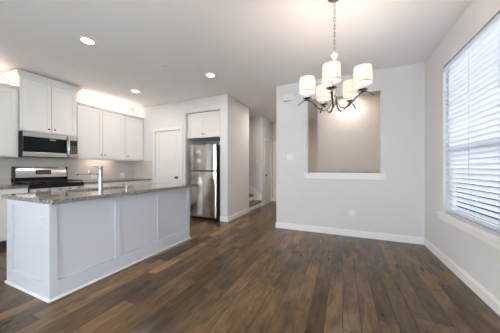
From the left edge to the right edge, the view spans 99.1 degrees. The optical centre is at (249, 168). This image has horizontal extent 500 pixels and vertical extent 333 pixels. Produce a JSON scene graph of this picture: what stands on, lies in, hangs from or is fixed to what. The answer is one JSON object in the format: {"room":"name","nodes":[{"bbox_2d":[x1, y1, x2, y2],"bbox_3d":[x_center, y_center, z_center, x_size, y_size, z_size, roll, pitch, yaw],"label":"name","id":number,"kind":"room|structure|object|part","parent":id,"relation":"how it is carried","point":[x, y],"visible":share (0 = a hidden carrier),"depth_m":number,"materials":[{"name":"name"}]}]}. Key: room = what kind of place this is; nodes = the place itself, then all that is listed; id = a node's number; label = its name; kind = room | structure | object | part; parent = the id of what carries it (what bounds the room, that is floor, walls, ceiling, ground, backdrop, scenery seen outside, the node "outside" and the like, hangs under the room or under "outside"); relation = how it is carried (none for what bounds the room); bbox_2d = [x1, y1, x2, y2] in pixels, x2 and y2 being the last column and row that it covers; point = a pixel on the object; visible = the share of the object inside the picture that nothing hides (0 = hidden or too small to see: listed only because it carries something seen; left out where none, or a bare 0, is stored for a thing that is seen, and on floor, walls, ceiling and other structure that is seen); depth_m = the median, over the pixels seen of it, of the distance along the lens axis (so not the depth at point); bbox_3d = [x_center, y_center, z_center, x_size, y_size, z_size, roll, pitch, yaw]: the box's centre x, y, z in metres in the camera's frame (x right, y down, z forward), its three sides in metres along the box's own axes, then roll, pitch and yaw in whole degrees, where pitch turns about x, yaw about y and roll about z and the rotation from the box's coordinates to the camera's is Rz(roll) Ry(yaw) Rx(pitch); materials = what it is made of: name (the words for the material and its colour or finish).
{"room":"kitchen and dining area","nodes":[
{"label":"kitchen and dining area","id":0,"kind":"room"},
{"bbox_2d":[0,70,133,180],"bbox_3d":[-4.634,-0.224,2.559,0.120,2.800,7.396,0,0,24],"label":"wall","id":1,"kind":"structure","parent":0,"point":[82,98],"depth_m":4.96,"materials":[{"name":"paint"}]},
{"bbox_2d":[0,83,18,156],"bbox_3d":[-4.131,-0.751,3.078,0.387,1.136,1.028,0,0,24],"label":"upper cabinet","id":2,"kind":"object","parent":1,"relation":"attached to","point":[8,93],"visible":1,"depth_m":3.38,"materials":[{"name":"paint"}]},
{"bbox_3d":[-4.138,-1.292,3.081,0.371,0.055,1.028,0,0,24],"label":"crown moulding","id":3,"kind":"part","parent":2,"relation":"part of","materials":[{"name":"paint"}]},
{"bbox_2d":[3,69,81,136],"bbox_3d":[-3.734,-1.102,3.909,0.450,0.965,0.938,0,0,24],"label":"upper cabinet","id":4,"kind":"object","parent":1,"relation":"attached to","point":[45,105],"visible":1,"depth_m":3.75,"materials":[{"name":"paint"}]},
{"bbox_3d":[-3.655,-1.049,3.666,0.019,0.836,0.375,0,0,24],"label":"door","id":5,"kind":"part","parent":4,"relation":"part of","materials":[{"name":"paint"}]},
{"bbox_3d":[-3.734,-1.532,3.909,0.450,0.105,0.938,0,0,24],"label":"crown moulding","id":6,"kind":"part","parent":4,"relation":"part of","materials":[{"name":"paint"}]},
{"bbox_2d":[18,131,77,157],"bbox_3d":[-3.696,-0.403,3.893,0.512,0.412,0.780,0,0,24],"label":"microwave","id":7,"kind":"object","parent":4,"relation":"attached to","point":[30,144],"visible":1,"depth_m":3.72,"materials":[{"name":"metal"}]},
{"bbox_3d":[-3.568,-0.397,3.731,0.029,0.253,0.585,0,0,24],"label":"door","id":8,"kind":"part","parent":7,"relation":"part of","materials":[{"name":"black glass"}]},
{"bbox_3d":[-3.401,-0.404,4.004,0.061,0.397,0.028,0,0,35],"label":"handle","id":9,"kind":"part","parent":7,"relation":"part of","materials":[{"name":"silver metal"}]},
{"bbox_3d":[-3.404,-0.397,4.108,0.029,0.253,0.128,0,0,24],"label":"control panel","id":10,"kind":"part","parent":7,"relation":"part of","materials":[{"name":"black ceramic"}]},
{"bbox_3d":[-3.502,-1.049,4.018,0.019,0.836,0.375,0,0,24],"label":"door","id":11,"kind":"part","parent":4,"relation":"part of","materials":[{"name":"paint"}]},
{"bbox_2d":[0,156,151,183],"bbox_3d":[-3.626,0.036,3.909,0.650,0.468,3.876,0,0,24],"label":"backsplash","id":12,"kind":"structure","parent":1,"relation":"attached to","point":[112,169],"depth_m":4.67,"materials":[{"name":"beige tile"}]},
{"bbox_2d":[69,102,123,160],"bbox_3d":[-3.397,-0.751,4.763,0.387,1.136,1.020,0,0,24],"label":"upper cabinet","id":13,"kind":"object","parent":1,"relation":"attached to","point":[100,131],"visible":0.94,"depth_m":4.64,"materials":[{"name":"paint"}]},
{"bbox_3d":[-3.354,-0.732,4.477,0.019,1.041,0.482,0,0,24],"label":"door","id":14,"kind":"part","parent":13,"relation":"part of","materials":[{"name":"paint"}]},
{"bbox_3d":[-3.275,-0.191,4.710,0.020,0.016,1.020,0,0,24],"label":"light rail","id":15,"kind":"part","parent":13,"relation":"part of","materials":[{"name":"paint"}]},
{"bbox_3d":[-3.405,-1.292,4.766,0.371,0.055,1.020,0,0,24],"label":"crown moulding","id":16,"kind":"part","parent":13,"relation":"part of","materials":[{"name":"paint"}]},
{"bbox_3d":[-3.158,-0.732,4.926,0.019,1.041,0.482,0,0,24],"label":"door","id":17,"kind":"part","parent":13,"relation":"part of","materials":[{"name":"paint"}]},
{"bbox_2d":[124,114,143,160],"bbox_3d":[-3.083,-0.751,5.486,0.387,1.136,0.548,0,0,24],"label":"upper cabinet","id":18,"kind":"object","parent":1,"relation":"attached to","point":[133,125],"visible":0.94,"depth_m":5.40,"materials":[{"name":"paint"}]},
{"bbox_3d":[-3.090,-1.292,5.489,0.371,0.055,0.548,0,0,24],"label":"crown moulding","id":19,"kind":"part","parent":18,"relation":"part of","materials":[{"name":"paint"}]},
{"bbox_2d":[189,139,219,215],"bbox_3d":[-0.944,-0.224,5.452,1.088,2.800,0.854,0,0,24],"label":"wall","id":20,"kind":"structure","parent":0,"point":[191,142],"depth_m":5.29,"materials":[{"name":"paint"}]},
{"bbox_2d":[187,110,219,141],"bbox_3d":[-0.945,-1.011,5.300,0.964,0.594,0.735,0,0,24],"label":"upper cabinet","id":21,"kind":"object","parent":20,"relation":"attached to","point":[204,126],"visible":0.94,"depth_m":5.01,"materials":[{"name":"paint"}]},
{"bbox_3d":[-1.277,-0.987,5.086,0.434,0.525,0.019,0,0,24],"label":"door","id":22,"kind":"part","parent":21,"relation":"part of","materials":[{"name":"paint"}]},
{"bbox_3d":[-0.875,-0.987,4.912,0.434,0.525,0.019,0,0,24],"label":"door","id":23,"kind":"part","parent":21,"relation":"part of","materials":[{"name":"paint"}]},
{"bbox_2d":[0,0,472,122],"bbox_3d":[-1.012,-1.674,2.719,6.635,0.100,10.820,0,0,24],"label":"ceiling","id":24,"kind":"structure","parent":0,"point":[252,48],"depth_m":2.71,"materials":[{"name":"paint"}]},
{"bbox_2d":[78,36,96,44],"bbox_3d":[-2.068,-1.618,2.716,0.194,0.012,0.194,0,0,24],"label":"recessed light","id":25,"kind":"object","parent":24,"relation":"in","point":[86,40],"visible":1,"depth_m":2.70,"materials":[{"name":"paint"}]},
{"bbox_2d":[205,73,215,77],"bbox_3d":[-0.689,-1.618,3.720,0.194,0.012,0.194,0,0,24],"label":"recessed light","id":26,"kind":"object","parent":24,"relation":"in","point":[210,75],"visible":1,"depth_m":3.72,"materials":[{"name":"paint"}]},
{"bbox_2d":[298,0,373,112],"bbox_3d":[0.785,-1.085,2.005,0.644,1.079,0.639,0,0,24],"label":"chandelier","id":27,"kind":"object","parent":24,"relation":"hanging from","point":[331,72],"visible":1,"depth_m":1.99,"materials":[{"name":"white fabric"}]},
{"bbox_3d":[0.556,-0.801,2.066,0.153,0.143,0.153,0,0,24],"label":"shade trim","id":28,"kind":"part","parent":27,"relation":"part of","materials":[{"name":"beige fabric"}]},
{"bbox_2d":[300,90,314,93],"bbox_3d":[0.556,-0.741,2.066,0.143,0.004,0.143,0,0,-17],"label":"diffuser","id":29,"kind":"object","parent":27,"relation":"attached to","point":[301,91],"depth_m":2.06,"materials":[{"name":"white"}]},
{"bbox_3d":[0.556,-0.801,2.066,0.150,0.143,0.150,0,0,24],"label":"lamp shade","id":30,"kind":"part","parent":27,"relation":"part of","materials":[{"name":"beige fabric"}]},
{"bbox_3d":[0.626,-0.604,2.052,0.323,0.118,0.021,0,0,11],"label":"arm","id":31,"kind":"part","parent":27,"relation":"part of","materials":[{"name":"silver metal"}]},
{"bbox_3d":[0.782,-0.801,2.266,0.150,0.143,0.150,0,0,24],"label":"lamp shade","id":32,"kind":"part","parent":27,"relation":"part of","materials":[{"name":"beige fabric"}]},
{"bbox_3d":[0.787,-0.604,2.195,0.021,0.118,0.323,0,0,-4],"label":"arm","id":33,"kind":"part","parent":27,"relation":"part of","materials":[{"name":"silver metal"}]},
{"bbox_3d":[0.687,-0.801,1.798,0.150,0.143,0.150,0,0,24],"label":"lamp shade","id":34,"kind":"part","parent":27,"relation":"part of","materials":[{"name":"beige fabric"}]},
{"bbox_3d":[0.687,-0.801,1.798,0.153,0.143,0.153,0,0,24],"label":"shade trim","id":35,"kind":"part","parent":27,"relation":"part of","materials":[{"name":"beige fabric"}]},
{"bbox_3d":[0.687,-0.670,1.798,0.090,0.016,0.089,0,0,24],"label":"drip dish","id":36,"kind":"part","parent":27,"relation":"part of","materials":[{"name":"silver metal"}]},
{"bbox_2d":[323,78,340,83],"bbox_3d":[0.687,-0.741,1.798,0.143,0.004,0.143,0,0,-17],"label":"diffuser","id":37,"kind":"object","parent":27,"relation":"attached to","point":[325,80],"depth_m":1.80,"materials":[{"name":"white glass"}]},
{"bbox_3d":[0.720,-0.604,1.861,0.021,0.118,0.323,0,0,27],"label":"arm","id":38,"kind":"part","parent":27,"relation":"part of","materials":[{"name":"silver metal"}]},
{"bbox_3d":[0.800,-1.351,2.018,0.016,0.523,0.016,0,0,-21],"label":"chain","id":39,"kind":"part","parent":27,"relation":"part of","materials":[{"name":"silver metal"}]},
{"bbox_3d":[0.951,-0.604,2.110,0.323,0.118,0.021,0,0,-31],"label":"arm","id":40,"kind":"part","parent":27,"relation":"part of","materials":[{"name":"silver metal"}]},
{"bbox_3d":[1.012,-0.801,2.146,0.150,0.143,0.150,0,0,24],"label":"lamp shade","id":41,"kind":"part","parent":27,"relation":"part of","materials":[{"name":"beige fabric"}]},
{"bbox_2d":[344,93,357,96],"bbox_3d":[1.012,-0.741,2.146,0.143,0.004,0.143,0,0,-17],"label":"diffuser","id":42,"kind":"object","parent":27,"relation":"attached to","point":[345,94],"depth_m":2.14,"materials":[{"name":"white"}]},
{"bbox_3d":[0.923,-0.604,1.891,0.021,0.118,0.323,0,0,-44],"label":"arm","id":43,"kind":"part","parent":27,"relation":"part of","materials":[{"name":"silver metal"}]},
{"bbox_3d":[0.972,-0.801,1.840,0.150,0.143,0.150,0,0,24],"label":"lamp shade","id":44,"kind":"part","parent":27,"relation":"part of","materials":[{"name":"beige fabric"}]},
{"bbox_3d":[0.972,-0.801,1.840,0.153,0.143,0.153,0,0,24],"label":"shade trim","id":45,"kind":"part","parent":27,"relation":"part of","materials":[{"name":"beige fabric"}]},
{"bbox_2d":[354,80,371,85],"bbox_3d":[0.972,-0.741,1.840,0.143,0.004,0.143,0,0,-17],"label":"diffuser","id":46,"kind":"object","parent":27,"relation":"attached to","point":[356,82],"depth_m":1.84,"materials":[{"name":"white"}]},
{"bbox_3d":[0.972,-0.670,1.840,0.090,0.016,0.089,0,0,24],"label":"drip dish","id":47,"kind":"part","parent":27,"relation":"part of","materials":[{"name":"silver metal"}]},
{"bbox_2d":[0,201,499,332],"bbox_3d":[-1.012,1.226,2.719,6.635,0.100,10.820,0,0,24],"label":"floor","id":48,"kind":"structure","parent":0,"point":[245,273],"depth_m":2.06,"materials":[{"name":"brown wood"}]},
{"bbox_2d":[0,188,27,246],"bbox_3d":[-4.095,0.744,2.819,0.659,0.864,1.502,0,0,24],"label":"base cabinet","id":49,"kind":"object","parent":48,"relation":"on","point":[3,202],"visible":0.15,"depth_m":3.15,"materials":[{"name":"paint"}]},
{"bbox_3d":[-3.629,0.768,3.162,0.019,0.585,0.489,0,0,24],"label":"door","id":50,"kind":"part","parent":49,"relation":"part of","materials":[{"name":"paint"}]},
{"bbox_3d":[-3.629,0.396,3.162,0.019,0.140,0.489,0,0,24],"label":"drawer","id":51,"kind":"part","parent":49,"relation":"part of","materials":[{"name":"paint"}]},
{"bbox_2d":[0,184,28,188],"bbox_3d":[-4.099,0.290,2.821,0.649,0.039,1.502,0,0,24],"label":"countertop","id":52,"kind":"structure","parent":49,"relation":"on","point":[2,186],"depth_m":3.31,"materials":[{"name":"stone"}]},
{"bbox_2d":[11,167,83,191],"bbox_3d":[-3.600,0.559,3.847,0.724,1.173,0.758,0,0,24],"label":"range","id":53,"kind":"object","parent":48,"relation":"on","point":[39,179],"visible":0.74,"depth_m":3.80,"materials":[{"name":"silver metal"}]},
{"bbox_3d":[-3.876,0.075,3.967,0.116,0.198,0.730,0,0,24],"label":"backguard panel","id":54,"kind":"part","parent":53,"relation":"part of","materials":[{"name":"metal"}]},
{"bbox_2d":[17,181,83,188],"bbox_3d":[-3.593,0.299,3.844,0.584,0.070,0.758,0,0,24],"label":"cooktop","id":55,"kind":"object","parent":53,"relation":"in","point":[54,184],"depth_m":3.68,"materials":[{"name":"black ceramic"}]},
{"bbox_3d":[-3.347,0.375,3.737,0.060,0.078,0.758,0,0,24],"label":"control panel","id":56,"kind":"part","parent":53,"relation":"part of","materials":[{"name":"metal"}]},
{"bbox_2d":[5,187,190,302],"bbox_3d":[-1.757,0.743,2.885,0.836,0.866,1.889,0,0,24],"label":"kitchen island","id":57,"kind":"object","parent":48,"relation":"on","point":[80,244],"visible":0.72,"depth_m":2.17,"materials":[{"name":"paint"}]},
{"bbox_3d":[-2.134,0.743,2.043,0.792,0.866,0.020,0,0,24],"label":"panel","id":58,"kind":"part","parent":57,"relation":"part of","materials":[{"name":"paint"}]},
{"bbox_2d":[39,216,43,229],"bbox_3d":[-1.870,0.491,1.912,0.070,0.115,0.008,0,0,24],"label":"wall outlet","id":59,"kind":"object","parent":57,"relation":"attached to","point":[41,218],"visible":1,"depth_m":1.91,"materials":[{"name":"paint"}]},
{"bbox_3d":[-1.757,1.165,2.885,0.836,0.022,1.889,0,0,24],"label":"shoe moulding","id":60,"kind":"part","parent":57,"relation":"part of","materials":[{"name":"paint"}]},
{"bbox_2d":[1,183,197,204],"bbox_3d":[-1.712,0.290,2.904,0.953,0.039,1.990,0,0,24],"label":"island countertop","id":61,"kind":"structure","parent":57,"relation":"on","point":[82,194],"depth_m":2.37,"materials":[{"name":"stone"}]},
{"bbox_2d":[76,166,103,191],"bbox_3d":[-1.857,0.123,2.469,0.284,0.295,0.064,0,0,-14],"label":"faucet","id":62,"kind":"object","parent":61,"relation":"on","point":[100,168],"visible":1,"depth_m":2.48,"materials":[{"name":"silver metal"}]},
{"bbox_3d":[-1.882,0.077,2.476,0.238,0.034,0.015,0,0,-8],"label":"spout","id":63,"kind":"part","parent":62,"relation":"part of","materials":[{"name":"silver metal"}]},
{"bbox_2d":[84,180,150,187],"bbox_3d":[-3.167,0.744,4.951,0.659,0.864,1.596,0,0,24],"label":"base cabinet","id":64,"kind":"object","parent":48,"relation":"on","point":[144,181],"visible":0.17,"depth_m":4.73,"materials":[{"name":"paint"}]},
{"bbox_3d":[-3.114,0.396,4.347,0.019,0.140,0.520,0,0,24],"label":"drawer","id":65,"kind":"part","parent":64,"relation":"part of","materials":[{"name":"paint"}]},
{"bbox_2d":[73,178,151,183],"bbox_3d":[-3.172,0.290,4.953,0.649,0.039,1.596,0,0,24],"label":"countertop","id":66,"kind":"structure","parent":64,"relation":"on","point":[125,179],"depth_m":4.75,"materials":[{"name":"stone"}]},
{"bbox_3d":[-2.901,0.396,4.835,0.019,0.140,0.520,0,0,24],"label":"drawer","id":67,"kind":"part","parent":64,"relation":"part of","materials":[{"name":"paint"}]},
{"bbox_3d":[-2.689,0.396,5.323,0.019,0.140,0.520,0,0,24],"label":"drawer","id":68,"kind":"part","parent":64,"relation":"part of","materials":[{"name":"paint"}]},
{"bbox_2d":[190,143,219,219],"bbox_3d":[-0.932,0.315,5.185,0.703,1.722,0.795,0,0,24],"label":"refrigerator","id":69,"kind":"object","parent":48,"relation":"on","point":[205,159],"visible":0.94,"depth_m":4.80,"materials":[{"name":"metal"}]},
{"bbox_3d":[-1.077,0.591,4.852,0.703,1.020,0.068,0,0,24],"label":"fridge door","id":70,"kind":"part","parent":69,"relation":"part of","materials":[{"name":"metal"}]},
{"bbox_3d":[-1.077,-0.241,4.852,0.703,0.577,0.068,0,0,24],"label":"freezer door","id":71,"kind":"part","parent":69,"relation":"part of","materials":[{"name":"metal"}]},
{"bbox_2d":[249,185,261,210],"bbox_3d":[-0.866,0.180,6.644,2.270,1.992,1.004,0,0,24],"label":"staircase","id":72,"kind":"structure","parent":48,"relation":"on","point":[255,198],"depth_m":6.62,"materials":[{"name":"paint"}]},
{"bbox_2d":[230,96,272,215],"bbox_3d":[0.099,-0.224,6.253,0.187,2.800,3.154,0,0,24],"label":"wall","id":73,"kind":"structure","parent":0,"point":[239,112],"depth_m":5.25,"materials":[{"name":"paint"}]},
{"bbox_2d":[220,208,248,221],"bbox_3d":[-0.342,1.122,5.221,0.201,0.108,1.178,0,0,24],"label":"baseboard","id":74,"kind":"structure","parent":73,"relation":"attached to","point":[223,219],"depth_m":4.90,"materials":[{"name":"paint"}]},
{"bbox_2d":[264,138,271,204],"bbox_3d":[0.613,0.103,7.203,0.107,2.145,0.850,0,0,24],"label":"door","id":75,"kind":"structure","parent":73,"relation":"in","point":[267,145],"depth_m":7.20,"materials":[{"name":"paint"}]},
{"bbox_2d":[249,116,262,201],"bbox_3d":[-0.651,-0.224,7.165,2.290,2.800,0.120,0,0,24],"label":"wall","id":76,"kind":"structure","parent":0,"point":[255,123],"depth_m":6.73,"materials":[{"name":"paint"}]},
{"bbox_2d":[134,62,424,237],"bbox_3d":[-0.209,-0.224,4.601,6.365,2.800,0.120,0,0,24],"label":"wall","id":77,"kind":"structure","parent":0,"point":[395,204],"depth_m":3.73,"materials":[{"name":"paint"}]},
{"bbox_2d":[153,126,182,182],"bbox_3d":[-2.064,0.081,5.345,0.970,2.190,0.107,0,0,24],"label":"door","id":78,"kind":"structure","parent":77,"relation":"in","point":[169,144],"depth_m":5.36,"materials":[{"name":"paint"}]},
{"bbox_2d":[283,94,292,101],"bbox_3d":[0.732,-1.349,4.101,0.176,0.124,0.046,0,0,24],"label":"door chime","id":79,"kind":"object","parent":77,"relation":"attached to","point":[289,97],"visible":1,"depth_m":4.08,"materials":[{"name":"white plastic"}]},
{"bbox_2d":[287,154,292,159],"bbox_3d":[0.769,-0.214,4.105,0.120,0.118,0.008,0,0,24],"label":"light switch","id":80,"kind":"object","parent":77,"relation":"attached to","point":[289,156],"visible":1,"depth_m":4.10,"materials":[{"name":"white plastic"}]},
{"bbox_2d":[304,173,384,179],"bbox_3d":[1.631,0.139,3.788,1.298,0.103,0.165,0,0,24],"label":"trim","id":81,"kind":"structure","parent":77,"relation":"attached to","point":[369,176],"depth_m":3.69,"materials":[{"name":"paint"}]},
{"bbox_2d":[276,222,423,244],"bbox_3d":[1.588,1.122,3.747,2.359,0.108,0.014,0,0,24],"label":"baseboard","id":82,"kind":"structure","parent":77,"relation":"attached to","point":[354,233],"depth_m":3.65,"materials":[{"name":"paint"}]},
{"bbox_2d":[273,119,316,172],"bbox_3d":[2.372,-0.224,7.049,3.585,2.800,0.120,0,0,24],"label":"wall","id":83,"kind":"structure","parent":0,"point":[312,124],"depth_m":7.11,"materials":[{"name":"paint"}]},
{"bbox_2d":[273,141,275,200],"bbox_3d":[1.264,0.103,7.467,0.910,2.145,0.107,0,0,24],"label":"door","id":84,"kind":"structure","parent":83,"relation":"in","point":[274,142],"depth_m":7.62,"materials":[{"name":"paint"}]},
{"bbox_2d":[317,93,379,172],"bbox_3d":[2.414,-0.224,4.795,1.708,2.800,0.120,0,0,24],"label":"wall","id":85,"kind":"structure","parent":0,"point":[348,141],"depth_m":4.79,"materials":[{"name":"paint"}]},
{"bbox_2d":[425,0,499,300],"bbox_3d":[1.680,-0.224,0.779,0.150,2.800,9.170,0,0,24],"label":"wall","id":86,"kind":"structure","parent":0,"point":[480,260],"depth_m":2.67,"materials":[{"name":"paint"}]},
{"bbox_2d":[424,238,499,315],"bbox_3d":[1.227,1.122,-0.056,0.014,0.108,7.276,0,0,24],"label":"baseboard","id":87,"kind":"structure","parent":86,"relation":"attached to","point":[487,297],"depth_m":2.13,"materials":[{"name":"paint"}]},
{"bbox_2d":[437,211,499,249],"bbox_3d":[2.221,0.602,2.158,0.126,0.086,1.250,0,0,24],"label":"trim","id":88,"kind":"structure","parent":86,"relation":"attached to","point":[490,239],"depth_m":2.02,"materials":[{"name":"paint"}]},
{"bbox_2d":[443,12,499,235],"bbox_3d":[2.240,-0.351,2.150,0.074,1.814,1.122,0,0,24],"label":"window blind","id":89,"kind":"object","parent":86,"relation":"attached to","point":[473,78],"visible":1,"depth_m":2.08,"materials":[{"name":"white plastic"}]},
{"bbox_3d":[2.243,-0.341,2.148,0.062,1.759,0.003,0,0,24],"label":"ladder cord","id":90,"kind":"part","parent":89,"relation":"part of","materials":[{"name":"white fabric"}]},
{"bbox_3d":[2.243,0.547,2.148,0.054,0.017,1.116,0,0,24],"label":"rail","id":91,"kind":"part","parent":89,"relation":"part of","materials":[{"name":"white plastic"}]},
{"bbox_3d":[2.243,-1.239,2.148,0.066,0.038,1.122,0,0,24],"label":"head rail","id":92,"kind":"part","parent":89,"relation":"part of","materials":[{"name":"white plastic"}]},
{"bbox_3d":[2.059,-0.341,1.726,0.062,1.759,0.003,0,0,24],"label":"ladder cord","id":93,"kind":"part","parent":89,"relation":"part of","materials":[{"name":"white fabric"}]},
{"bbox_2d":[452,168,498,226],"bbox_3d":[2.298,-0.356,2.124,0.060,1.829,1.130,0,0,24],"label":"window","id":94,"kind":"structure","parent":86,"relation":"in","point":[452,168],"depth_m":2.17,"materials":[{"name":"paint"}]}
]}

